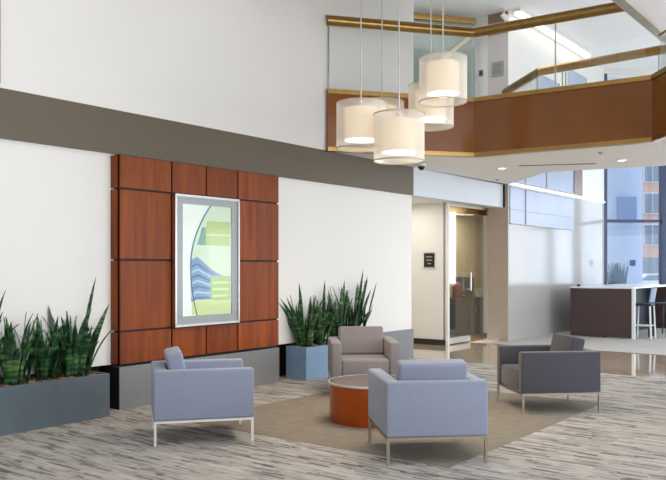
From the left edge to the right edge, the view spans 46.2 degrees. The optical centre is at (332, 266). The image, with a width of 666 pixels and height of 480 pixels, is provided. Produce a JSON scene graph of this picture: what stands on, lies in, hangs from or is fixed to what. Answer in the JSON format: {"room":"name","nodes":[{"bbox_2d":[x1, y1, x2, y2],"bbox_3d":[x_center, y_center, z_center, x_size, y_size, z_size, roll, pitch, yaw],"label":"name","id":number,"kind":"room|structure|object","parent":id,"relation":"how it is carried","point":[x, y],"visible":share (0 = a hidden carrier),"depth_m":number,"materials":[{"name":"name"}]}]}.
{"room":"office building lobby","nodes":[
{"label":"office building lobby","id":0,"kind":"room"},
{"bbox_2d":[2,339,325,378],"bbox_3d":[-4.599,1.292,5.970,0.072,0.475,17.100,0,0,37],"label":"wall","id":1,"kind":"structure","parent":0,"point":[282,347],"depth_m":10.99,"materials":[{"name":"paint"}]},
{"bbox_2d":[0,0,502,377],"bbox_3d":[-3.139,-2.107,7.655,0.302,6.325,21.550,0,0,37],"label":"wall","id":2,"kind":"structure","parent":0,"point":[256,68],"depth_m":9.39,"materials":[{"name":"white paint"}]},
{"bbox_2d":[99,154,278,409],"bbox_3d":[-1.649,0.158,9.485,0.360,2.745,2.592,0,0,37],"label":"wall","id":3,"kind":"structure","parent":2,"relation":"attached to","point":[141,196],"depth_m":8.86,"materials":[{"name":"brown wood"}]},
{"bbox_2d":[172,193,239,327],"bbox_3d":[-1.504,-0.075,9.325,0.066,1.530,1.044,0,0,37],"label":"framed picture","id":4,"kind":"object","parent":3,"relation":"attached to","point":[205,229],"visible":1,"depth_m":9.29,"materials":[{"name":"multicoloured paper"}]},
{"bbox_2d":[383,329,413,358],"bbox_3d":[0.874,1.292,12.895,0.300,0.475,1.250,0,0,37],"label":"baseboard","id":5,"kind":"structure","parent":2,"relation":"attached to","point":[405,337],"depth_m":13.07,"materials":[{"name":"grey paint"}]},
{"bbox_2d":[414,13,475,96],"bbox_3d":[1.571,-3.590,15.793,2.926,3.120,0.175,0,0,-15],"label":"window","id":6,"kind":"structure","parent":2,"relation":"in","point":[466,45],"depth_m":16.00,"materials":[{"name":"teal glass"}]},
{"bbox_2d":[503,185,504,206],"bbox_3d":[3.521,-1.460,16.101,0.065,0.460,0.060,0,0,37],"label":"trim","id":7,"kind":"structure","parent":2,"relation":"attached to","point":[503,185],"depth_m":16.07,"materials":[{"name":"black plastic"}]},
{"bbox_2d":[0,328,665,479],"bbox_3d":[3.889,1.578,8.855,18.600,0.104,32.000,0,0,37],"label":"floor","id":8,"kind":"structure","parent":0,"point":[626,440],"depth_m":6.84,"materials":[{"name":"carpet"}]},
{"bbox_2d":[0,370,109,435],"bbox_3d":[-3.630,1.306,6.652,0.500,0.449,3.760,0,0,37],"label":"planter box","id":9,"kind":"object","parent":8,"relation":"on","point":[33,405],"visible":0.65,"depth_m":7.49,"materials":[{"name":"metal"}]},
{"bbox_2d":[0,290,18,350],"bbox_3d":[-3.122,0.672,7.101,0.463,0.916,0.834,0,0,37],"label":"snake plant","id":10,"kind":"object","parent":9,"relation":"on","point":[1,301],"visible":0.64,"depth_m":7.32,"materials":[{"name":"green plant"}]},
{"bbox_2d":[0,311,43,385],"bbox_3d":[-2.936,0.726,7.293,0.516,0.809,0.651,0,0,37],"label":"snake plant","id":11,"kind":"object","parent":9,"relation":"on","point":[10,359],"visible":0.94,"depth_m":7.24,"materials":[{"name":"green plant"}]},
{"bbox_2d":[14,316,92,380],"bbox_3d":[-2.738,0.794,7.643,0.402,0.672,0.653,0,0,37],"label":"snake plant","id":12,"kind":"object","parent":9,"relation":"on","point":[44,364],"visible":0.83,"depth_m":7.63,"materials":[{"name":"green plant"}]},
{"bbox_2d":[42,278,115,376],"bbox_3d":[-2.463,0.615,7.909,0.524,1.029,0.791,0,0,37],"label":"snake plant","id":13,"kind":"object","parent":9,"relation":"on","point":[83,348],"visible":0.83,"depth_m":7.84,"materials":[{"name":"green plant"}]},
{"bbox_2d":[151,346,253,446],"bbox_3d":[-1.205,1.133,7.100,0.860,0.786,0.805,0,0,-15],"label":"lounge chair","id":14,"kind":"object","parent":8,"relation":"on","point":[199,390],"visible":1,"depth_m":6.73,"materials":[{"name":"blue fabric"}]},
{"bbox_2d":[164,346,185,369],"bbox_3d":[-1.415,0.921,7.046,0.203,0.361,0.557,0,0,-15],"label":"cushion","id":15,"kind":"object","parent":14,"relation":"on","point":[174,358],"depth_m":6.78,"materials":[{"name":"blue fabric"}]},
{"bbox_2d":[286,341,327,380],"bbox_3d":[0.086,1.306,11.389,0.360,0.449,1.940,0,0,37],"label":"planter box","id":16,"kind":"object","parent":8,"relation":"on","point":[302,363],"visible":0.33,"depth_m":10.65,"materials":[{"name":"blue metal"}]},
{"bbox_2d":[278,285,341,346],"bbox_3d":[-0.264,0.663,10.748,0.568,0.935,1.200,0,0,37],"label":"snake plant","id":17,"kind":"object","parent":16,"relation":"on","point":[304,334],"visible":0.94,"depth_m":10.70,"materials":[{"name":"green plant"}]},
{"bbox_2d":[307,282,342,345],"bbox_3d":[-0.009,0.655,11.070,0.573,0.949,0.585,0,0,37],"label":"snake plant","id":18,"kind":"object","parent":16,"relation":"on","point":[319,340],"visible":0.54,"depth_m":11.13,"materials":[{"name":"green plant"}]},
{"bbox_2d":[314,279,352,336],"bbox_3d":[0.109,0.657,11.412,0.352,0.946,0.822,0,0,37],"label":"snake plant","id":19,"kind":"object","parent":16,"relation":"on","point":[342,311],"visible":0.52,"depth_m":11.40,"materials":[{"name":"green plant"}]},
{"bbox_2d":[332,272,376,325],"bbox_3d":[0.389,0.579,11.727,0.405,1.102,0.939,0,0,37],"label":"snake plant","id":20,"kind":"object","parent":16,"relation":"on","point":[356,318],"visible":0.52,"depth_m":11.75,"materials":[{"name":"green plant"}]},
{"bbox_2d":[328,374,395,427],"bbox_3d":[0.410,1.332,7.820,0.912,0.388,0.912,0,0,0],"label":"table","id":21,"kind":"object","parent":8,"relation":"on","point":[348,393],"visible":0.41,"depth_m":7.49,"materials":[{"name":"orange wood"}]},
{"bbox_2d":[328,326,399,386],"bbox_3d":[0.360,1.133,9.550,0.805,0.786,0.860,0,0,-3],"label":"lounge chair","id":22,"kind":"object","parent":8,"relation":"on","point":[355,350],"visible":0.77,"depth_m":9.46,"materials":[{"name":"beige fabric"}]},
{"bbox_2d":[338,326,383,353],"bbox_3d":[0.347,0.921,9.767,0.557,0.361,0.203,0,0,-3],"label":"cushion","id":23,"kind":"object","parent":22,"relation":"on","point":[353,339],"depth_m":9.70,"materials":[{"name":"beige fabric"}]},
{"bbox_2d":[342,354,388,375],"bbox_3d":[0.363,1.197,9.492,0.561,0.224,0.732,0,0,-3],"label":"seat cushion","id":24,"kind":"object","parent":22,"relation":"on","point":[352,364],"depth_m":9.13,"materials":[{"name":"beige fabric"}]},
{"bbox_2d":[368,359,487,465],"bbox_3d":[0.757,1.133,6.450,0.805,0.786,0.860,0,0,-7],"label":"lounge chair","id":25,"kind":"object","parent":8,"relation":"on","point":[427,399],"visible":1,"depth_m":6.04,"materials":[{"name":"blue fabric"}]},
{"bbox_2d":[396,359,467,380],"bbox_3d":[0.783,0.921,6.235,0.557,0.361,0.203,0,0,-7],"label":"cushion","id":26,"kind":"object","parent":25,"relation":"on","point":[424,369],"depth_m":6.15,"materials":[{"name":"blue fabric"}]},
{"bbox_2d":[450,295,482,335],"bbox_3d":[3.437,1.110,18.521,0.668,0.840,2.640,0,0,37],"label":"base cabinet","id":27,"kind":"object","parent":8,"relation":"on","point":[466,313],"visible":0.31,"depth_m":17.48,"materials":[{"name":"brown wood"}]},
{"bbox_2d":[450,295,482,299],"bbox_3d":[3.433,0.710,18.524,0.660,0.040,2.640,0,0,37],"label":"countertop","id":28,"kind":"structure","parent":27,"relation":"on","point":[475,297],"depth_m":17.65,"materials":[{"name":"brown stone"}]},
{"bbox_2d":[452,277,473,297],"bbox_3d":[2.930,0.460,17.826,0.370,0.460,0.620,0,0,37],"label":"urn","id":29,"kind":"object","parent":28,"relation":"on","point":[460,288],"visible":0.95,"depth_m":17.74,"materials":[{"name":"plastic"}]},
{"bbox_2d":[475,288,482,295],"bbox_3d":[3.444,0.595,18.390,0.180,0.190,0.180,0,0,37],"label":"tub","id":30,"kind":"object","parent":28,"relation":"on","point":[478,290],"visible":0.98,"depth_m":18.32,"materials":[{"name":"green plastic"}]},
{"bbox_2d":[497,333,600,413],"bbox_3d":[2.335,1.133,8.520,0.860,0.786,0.805,0,0,-7],"label":"lounge chair","id":31,"kind":"object","parent":8,"relation":"on","point":[563,366],"visible":1,"depth_m":8.15,"materials":[{"name":"grey fabric"}]},
{"bbox_2d":[501,364,518,390],"bbox_3d":[2.277,1.197,8.513,0.732,0.224,0.561,0,0,-7],"label":"seat cushion","id":32,"kind":"object","parent":31,"relation":"on","point":[509,372],"depth_m":8.46,"materials":[{"name":"grey fabric"}]},
{"bbox_2d":[550,333,584,350],"bbox_3d":[2.550,0.921,8.546,0.203,0.361,0.557,0,0,-7],"label":"cushion","id":33,"kind":"object","parent":31,"relation":"on","point":[560,342],"depth_m":8.41,"materials":[{"name":"grey fabric"}]},
{"bbox_2d":[497,344,665,355],"bbox_3d":[8.705,1.553,11.263,13.880,0.054,0.082,0,0,37],"label":"trim","id":34,"kind":"structure","parent":8,"relation":"on","point":[497,344],"depth_m":13.92,"materials":[{"name":"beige stone"}]},
{"bbox_2d":[570,284,665,338],"bbox_3d":[6.920,0.983,18.360,1.405,1.095,3.620,0,0,37],"label":"bar table","id":35,"kind":"object","parent":8,"relation":"on","point":[610,311],"visible":0.97,"depth_m":17.06,"materials":[{"name":"brown laminate"}]},
{"bbox_2d":[636,288,656,338],"bbox_3d":[6.690,0.990,16.722,0.461,1.081,0.379,0,0,37],"label":"bar stool","id":36,"kind":"object","parent":8,"relation":"on","point":[653,290],"visible":0.94,"depth_m":16.61,"materials":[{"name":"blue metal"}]},
{"bbox_2d":[648,297,665,336],"bbox_3d":[7.168,0.990,17.049,0.461,1.081,0.379,0,0,37],"label":"bar stool","id":37,"kind":"object","parent":8,"relation":"on","point":[656,303],"visible":0.55,"depth_m":17.03,"materials":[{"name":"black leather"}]},
{"bbox_2d":[662,301,665,333],"bbox_3d":[7.837,0.990,17.923,0.461,1.081,0.379,0,0,37],"label":"bar stool","id":38,"kind":"object","parent":8,"relation":"on","point":[663,321],"visible":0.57,"depth_m":17.90,"materials":[{"name":"black metal"}]},
{"bbox_2d":[327,93,473,152],"bbox_3d":[1.035,-2.135,11.660,2.324,0.790,0.080,0,0,-15],"label":"wall","id":39,"kind":"structure","parent":0,"point":[460,138],"depth_m":11.78,"materials":[{"name":"brown wood"}]},
{"bbox_2d":[327,89,473,101],"bbox_3d":[1.030,-2.553,11.679,2.324,0.065,0.170,0,0,-15],"label":"trim","id":40,"kind":"structure","parent":39,"relation":"on","point":[331,91],"depth_m":11.46,"materials":[{"name":"gold metal"}]},
{"bbox_2d":[327,15,473,88],"bbox_3d":[1.030,-3.130,11.676,2.324,1.090,0.150,0,0,-15],"label":"glass railing","id":41,"kind":"object","parent":40,"relation":"on","point":[332,20],"visible":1,"depth_m":11.60,"materials":[{"name":"gold metal"}]},
{"bbox_2d":[327,147,473,157],"bbox_3d":[1.034,-1.715,11.665,2.324,0.060,0.120,0,0,-15],"label":"trim","id":42,"kind":"structure","parent":39,"relation":"attached to","point":[329,149],"depth_m":11.76,"materials":[{"name":"gold metal"}]},
{"bbox_2d":[412,202,445,339],"bbox_3d":[1.389,0.135,15.870,2.100,2.790,0.100,0,0,37],"label":"wall","id":43,"kind":"structure","parent":0,"point":[428,229],"depth_m":15.43,"materials":[{"name":"beige paint"}]},
{"bbox_2d":[423,252,434,267],"bbox_3d":[1.899,-0.134,15.401,0.250,0.308,0.025,0,0,37],"label":"wall sign","id":44,"kind":"object","parent":43,"relation":"attached to","point":[429,257],"visible":1,"depth_m":15.39,"materials":[{"name":"black plastic"}]},
{"bbox_2d":[414,338,445,345],"bbox_3d":[1.351,1.475,15.820,2.100,0.110,0.026,0,0,37],"label":"baseboard","id":45,"kind":"structure","parent":43,"relation":"attached to","point":[416,340],"depth_m":15.38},
{"bbox_2d":[412,198,482,216],"bbox_3d":[1.972,-1.315,18.194,4.400,0.110,8.500,0,0,37],"label":"ceiling","id":46,"kind":"structure","parent":0,"point":[414,200],"depth_m":15.24,"materials":[{"name":"beige paint"}]},
{"bbox_2d":[425,169,491,181],"bbox_3d":[1.305,-1.870,15.100,4.611,0.200,3.600,0,0,0],"label":"trim","id":47,"kind":"structure","parent":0,"point":[425,169],"depth_m":15.43,"materials":[{"name":"grey metal"}]},
{"bbox_2d":[444,203,487,209],"bbox_3d":[2.853,-1.285,16.071,0.100,0.170,2.200,0,0,37],"label":"wall","id":48,"kind":"structure","parent":0,"point":[450,204],"depth_m":15.80,"materials":[{"name":"white paint"}]},
{"bbox_2d":[443,205,487,345],"bbox_3d":[2.749,0.165,15.886,0.140,2.730,1.780,0,0,37],"label":"door","id":49,"kind":"structure","parent":48,"relation":"in","point":[484,213],"depth_m":15.86,"materials":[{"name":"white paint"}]},
{"bbox_2d":[450,213,482,296],"bbox_3d":[3.849,0.130,19.906,0.100,2.800,3.500,0,0,37],"label":"wall","id":50,"kind":"structure","parent":0,"point":[466,231],"depth_m":19.06,"materials":[{"name":"beige paint"}]},
{"bbox_2d":[475,16,487,96],"bbox_3d":[3.313,-3.320,16.714,0.370,3.900,0.620,0,0,37],"label":"wall column","id":51,"kind":"structure","parent":0,"point":[481,43],"depth_m":16.46,"materials":[{"name":"white paint"}]},
{"bbox_2d":[488,184,507,340],"bbox_3d":[3.624,-0.087,16.445,0.450,3.235,0.670,0,0,37],"label":"wall column","id":52,"kind":"structure","parent":0,"point":[497,217],"depth_m":16.17,"materials":[{"name":"beige paint"}]},
{"bbox_2d":[488,33,507,183],"bbox_3d":[3.624,-3.263,16.445,0.450,3.115,0.670,0,0,37],"label":"wall column","id":53,"kind":"structure","parent":0,"point":[497,44],"depth_m":16.18,"materials":[{"name":"grey paint"}]},
{"bbox_2d":[491,60,502,75],"bbox_3d":[3.406,-4.115,16.168,0.260,0.290,0.034,0,0,37],"label":"framed picture","id":54,"kind":"object","parent":53,"relation":"attached to","point":[496,67],"visible":1,"depth_m":16.16,"materials":[{"name":"silver metal"}]},
{"bbox_2d":[492,62,500,74],"bbox_3d":[3.397,-4.115,16.157,0.200,0.230,0.006,0,0,37],"label":"print","id":55,"kind":"object","parent":54,"relation":"attached to","point":[496,66],"depth_m":16.16},
{"bbox_2d":[488,11,507,35],"bbox_3d":[3.624,-5.045,16.445,0.450,0.450,0.670,0,0,37],"label":"wall column","id":56,"kind":"structure","parent":0,"point":[495,18],"depth_m":16.21,"materials":[{"name":"brown paint"}]},
{"bbox_2d":[339,140,665,183],"bbox_3d":[4.775,-1.860,11.259,7.855,0.320,5.984,0,0,39],"label":"ceiling","id":57,"kind":"structure","parent":0,"point":[649,154],"depth_m":12.69,"materials":[{"name":"paint"}]},
{"bbox_2d":[417,163,425,169],"bbox_3d":[1.461,-1.647,12.874,0.150,0.105,0.150,0,0,0],"label":"dome camera","id":58,"kind":"object","parent":57,"relation":"attached to","point":[421,166],"visible":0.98,"depth_m":12.83,"materials":[{"name":"white paint"}]},
{"bbox_2d":[502,68,538,93],"bbox_3d":[3.572,-2.803,14.784,0.150,1.545,1.659,0,0,-9],"label":"handrail","id":59,"kind":"object","parent":57,"relation":"on","point":[532,75],"visible":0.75,"depth_m":14.65,"materials":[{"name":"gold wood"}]},
{"bbox_2d":[519,163,595,165],"bbox_3d":[3.715,-1.695,12.937,1.240,0.010,0.070,0,0,13],"label":"ceiling vent","id":60,"kind":"object","parent":57,"relation":"in","point":[582,163],"visible":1,"depth_m":12.90,"materials":[{"name":"silver metal"}]},
{"bbox_2d":[537,44,665,85],"bbox_3d":[5.353,-2.803,12.515,4.436,1.545,0.150,0,0,41],"label":"handrail","id":61,"kind":"object","parent":57,"relation":"on","point":[659,50],"visible":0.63,"depth_m":13.13,"materials":[{"name":"gold metal"}]},
{"bbox_2d":[414,0,665,79],"bbox_3d":[3.333,-5.345,9.280,20.000,0.150,32.000,0,0,37],"label":"ceiling","id":62,"kind":"structure","parent":0,"point":[614,33],"depth_m":16.95,"materials":[{"name":"paint"}]},
{"bbox_2d":[336,0,385,152],"bbox_3d":[0.285,-3.236,7.950,0.508,4.067,0.508,0,0,0],"label":"pendant lamp","id":63,"kind":"object","parent":62,"relation":"hanging from","point":[354,124],"visible":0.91,"depth_m":7.79,"materials":[{"name":"beige fabric"}]},
{"bbox_2d":[353,137,368,142],"bbox_3d":[0.285,-1.293,7.950,0.330,0.010,0.330,0,0,0],"label":"diffuser","id":64,"kind":"object","parent":63,"relation":"attached to","point":[355,139],"depth_m":7.91,"materials":[{"name":"beige plastic"}]},
{"bbox_2d":[360,0,403,145],"bbox_3d":[0.559,-3.342,8.900,0.508,3.855,0.508,0,0,0],"label":"pendant lamp","id":65,"kind":"object","parent":62,"relation":"hanging from","point":[393,102],"visible":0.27,"depth_m":8.79,"materials":[{"name":"beige fabric"}]},
{"bbox_2d":[373,0,424,164],"bbox_3d":[0.651,-3.156,7.700,0.508,4.228,0.508,0,0,0],"label":"pendant lamp","id":66,"kind":"object","parent":62,"relation":"hanging from","point":[393,135],"visible":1,"depth_m":7.54,"materials":[{"name":"beige fabric"}]},
{"bbox_2d":[390,150,407,154],"bbox_3d":[0.651,-1.131,7.700,0.330,0.010,0.330,0,0,0],"label":"diffuser","id":67,"kind":"object","parent":66,"relation":"attached to","point":[392,152],"depth_m":7.67,"materials":[{"name":"beige plastic"}]},
{"bbox_2d":[408,0,453,130],"bbox_3d":[1.093,-3.413,8.700,0.508,3.714,0.508,0,0,0],"label":"pendant lamp","id":68,"kind":"object","parent":62,"relation":"hanging from","point":[443,116],"visible":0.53,"depth_m":8.54,"materials":[{"name":"beige fabric"}]},
{"bbox_2d":[424,117,437,121],"bbox_3d":[1.093,-1.646,8.700,0.330,0.010,0.330,0,0,0],"label":"diffuser","id":69,"kind":"object","parent":68,"relation":"attached to","point":[426,119],"depth_m":8.68,"materials":[{"name":"beige plastic"}]},
{"bbox_2d":[419,0,466,106],"bbox_3d":[1.156,-3.500,8.200,0.508,3.541,0.508,0,0,0],"label":"pendant lamp","id":70,"kind":"object","parent":62,"relation":"hanging from","point":[444,77],"visible":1,"depth_m":8.03,"materials":[{"name":"beige fabric"}]},
{"bbox_2d":[436,90,449,97],"bbox_3d":[1.156,-1.819,8.200,0.330,0.010,0.330,0,0,0],"label":"diffuser","id":71,"kind":"object","parent":70,"relation":"attached to","point":[438,92],"depth_m":8.16,"materials":[{"name":"beige plastic"}]},
{"bbox_2d":[500,7,509,21],"bbox_3d":[3.506,-5.134,15.904,0.202,0.271,0.138,0,0,-16],"label":"spotlight","id":72,"kind":"object","parent":62,"relation":"attached to","point":[504,16],"visible":0.99,"depth_m":15.86,"materials":[{"name":"white paint"}]},
{"bbox_2d":[512,8,534,18],"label":"tube light","id":73,"kind":"object","parent":62,"relation":"attached to","point":[520,13],"depth_m":15.97,"materials":[{"name":"white paint"}]},
{"bbox_2d":[508,11,603,340],"bbox_3d":[5.383,-1.870,18.504,0.240,6.800,6.060,0,0,37],"label":"wall","id":74,"kind":"structure","parent":0,"point":[554,260],"depth_m":17.79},
{"bbox_2d":[510,186,574,229],"bbox_3d":[4.753,-1.280,17.513,0.039,0.780,3.600,0,0,38],"label":"window","id":75,"kind":"structure","parent":74,"relation":"in","point":[528,207],"depth_m":17.33,"materials":[{"name":"glass"}]},
{"bbox_2d":[516,171,574,193],"bbox_3d":[4.753,-2.270,17.513,0.039,1.000,3.600,0,0,38],"label":"window","id":76,"kind":"structure","parent":74,"relation":"in","point":[562,181],"depth_m":17.98,"materials":[{"name":"glass"}]},
{"bbox_2d":[537,75,560,88],"bbox_3d":[4.905,-3.830,17.711,0.035,0.920,1.300,0,0,37],"label":"window","id":77,"kind":"structure","parent":74,"relation":"in","point":[543,81],"depth_m":17.56,"materials":[{"name":"blue glass"}]},
{"bbox_2d":[510,183,604,202],"bbox_3d":[5.434,-1.725,18.415,0.023,0.040,5.940,0,0,37],"label":"light","id":78,"kind":"object","parent":74,"relation":"attached to","point":[515,184],"visible":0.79,"depth_m":18.01,"materials":[{"name":"white"}]},
{"bbox_2d":[535,25,591,57],"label":"tube light","id":79,"kind":"object","parent":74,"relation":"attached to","point":[548,30],"depth_m":17.89,"materials":[{"name":"white paint"}]},
{"bbox_2d":[565,70,586,85],"bbox_3d":[5.969,-4.070,19.101,0.036,1.400,1.400,0,0,38],"label":"window","id":80,"kind":"structure","parent":74,"relation":"in","point":[572,77],"depth_m":18.93,"materials":[{"name":"glass"}]},
{"bbox_2d":[604,74,660,284],"bbox_3d":[8.066,-1.820,20.929,1.780,6.700,0.150,0,0,-6],"label":"window","id":81,"kind":"structure","parent":74,"relation":"in","point":[606,220],"depth_m":20.77,"materials":[{"name":"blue metal"}]},
{"bbox_2d":[630,260,635,265],"bbox_3d":[8.037,-0.110,20.921,0.160,0.160,0.010,0,0,-6],"label":"sticker","id":82,"kind":"object","parent":81,"relation":"attached to","point":[632,262],"visible":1,"depth_m":20.92,"materials":[{"name":"blue plastic"}]},
{"bbox_2d":[474,80,651,152],"bbox_3d":[3.251,-2.135,11.243,2.599,0.790,0.080,0,0,33],"label":"wall","id":83,"kind":"structure","parent":0,"point":[623,111],"depth_m":11.15,"materials":[{"name":"brown wood"}]},
{"bbox_2d":[474,75,652,101],"bbox_3d":[3.261,-2.553,11.260,2.599,0.065,0.170,0,0,33],"label":"trim","id":84,"kind":"structure","parent":83,"relation":"on","point":[646,77],"depth_m":11.13,"materials":[{"name":"gold metal"}]},
{"bbox_2d":[474,2,624,86],"bbox_3d":[3.218,-3.130,11.285,2.499,1.090,0.150,0,0,33],"label":"glass railing","id":85,"kind":"object","parent":84,"relation":"on","point":[608,8],"visible":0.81,"depth_m":11.27,"materials":[{"name":"gold metal"}]},
{"bbox_2d":[474,137,654,157],"bbox_3d":[3.253,-1.715,11.248,2.599,0.060,0.120,0,0,33],"label":"trim","id":86,"kind":"structure","parent":83,"relation":"attached to","point":[639,140],"depth_m":11.15,"materials":[{"name":"gold metal"}]},
{"bbox_2d":[604,69,657,76],"bbox_3d":[14.149,-5.210,21.602,14.100,0.120,0.301,0,0,-6],"label":"wall","id":87,"kind":"structure","parent":0,"point":[610,72],"depth_m":20.86,"materials":[{"name":"white paint"}]},
{"bbox_2d":[659,166,665,283],"bbox_3d":[9.739,-1.820,21.081,1.860,6.700,0.180,0,0,-6],"label":"window","id":88,"kind":"structure","parent":87,"relation":"in","point":[662,169],"depth_m":20.91,"materials":[{"name":"blue glass"}]},
{"bbox_2d":[631,0,665,29],"bbox_3d":[3.133,-4.250,8.929,0.111,2.040,7.200,0,0,37],"label":"wall","id":89,"kind":"structure","parent":0,"point":[655,9],"depth_m":10.32,"materials":[{"name":"grey paint"}]},
{"bbox_2d":[612,0,665,44],"bbox_3d":[3.131,-3.200,8.931,0.126,0.060,7.200,0,0,37],"label":"trim","id":90,"kind":"structure","parent":89,"relation":"attached to","point":[628,6],"depth_m":9.95,"materials":[{"name":"white paint"}]},
{"bbox_2d":[652,73,665,136],"bbox_3d":[4.355,-2.135,9.760,0.080,0.790,1.520,0,0,-1],"label":"wall","id":91,"kind":"structure","parent":0,"point":[659,83],"depth_m":10.28,"materials":[{"name":"brown wood"}]},
{"bbox_2d":[651,132,665,141],"bbox_3d":[4.360,-1.715,9.760,0.120,0.060,1.520,0,0,-1],"label":"trim","id":92,"kind":"structure","parent":91,"relation":"attached to","point":[661,137],"depth_m":10.31,"materials":[{"name":"wood"}]},
{"bbox_2d":[651,66,665,79],"bbox_3d":[4.375,-2.553,9.761,0.170,0.065,1.520,0,0,-1],"label":"trim","id":93,"kind":"structure","parent":91,"relation":"on","point":[663,70],"depth_m":10.26,"materials":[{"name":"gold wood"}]},
{"label":"outside","id":94,"kind":"structure","parent":0,"visible":0},
{"bbox_3d":[50.000,1.880,112.000,220.000,0.100,176.000,0,0,0],"label":"ground","id":95,"kind":"structure","parent":94,"visible":0},
{"bbox_2d":[607,263,627,283],"bbox_3d":[8.960,0.833,24.588,0.575,2.002,0.659,0,0,-27],"label":"shrub","id":96,"kind":"object","parent":95,"relation":"on","point":[616,277],"visible":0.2,"depth_m":24.56,"materials":[{"name":"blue plant"}]},
{"bbox_2d":[607,167,642,284],"bbox_3d":[10.050,-2.170,26.960,1.240,8.000,1.320,0,0,0],"label":"round column","id":97,"kind":"structure","parent":95,"relation":"on","point":[624,185],"depth_m":26.45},
{"bbox_2d":[643,166,658,273],"bbox_3d":[34.800,-8.170,77.925,16.400,20.000,12.150,0,0,0],"label":"apartment building","id":98,"kind":"structure","parent":95,"relation":"on","point":[651,173],"depth_m":71.89,"materials":[{"name":"orange brick"}]},
{"bbox_2d":[643,273,658,283],"bbox_3d":[18.700,1.105,46.000,4.500,1.450,1.800,0,0,-6],"label":"car","id":99,"kind":"object","parent":95,"relation":"on","point":[651,278],"visible":0.05,"depth_m":45.11,"materials":[{"name":"white paint"}]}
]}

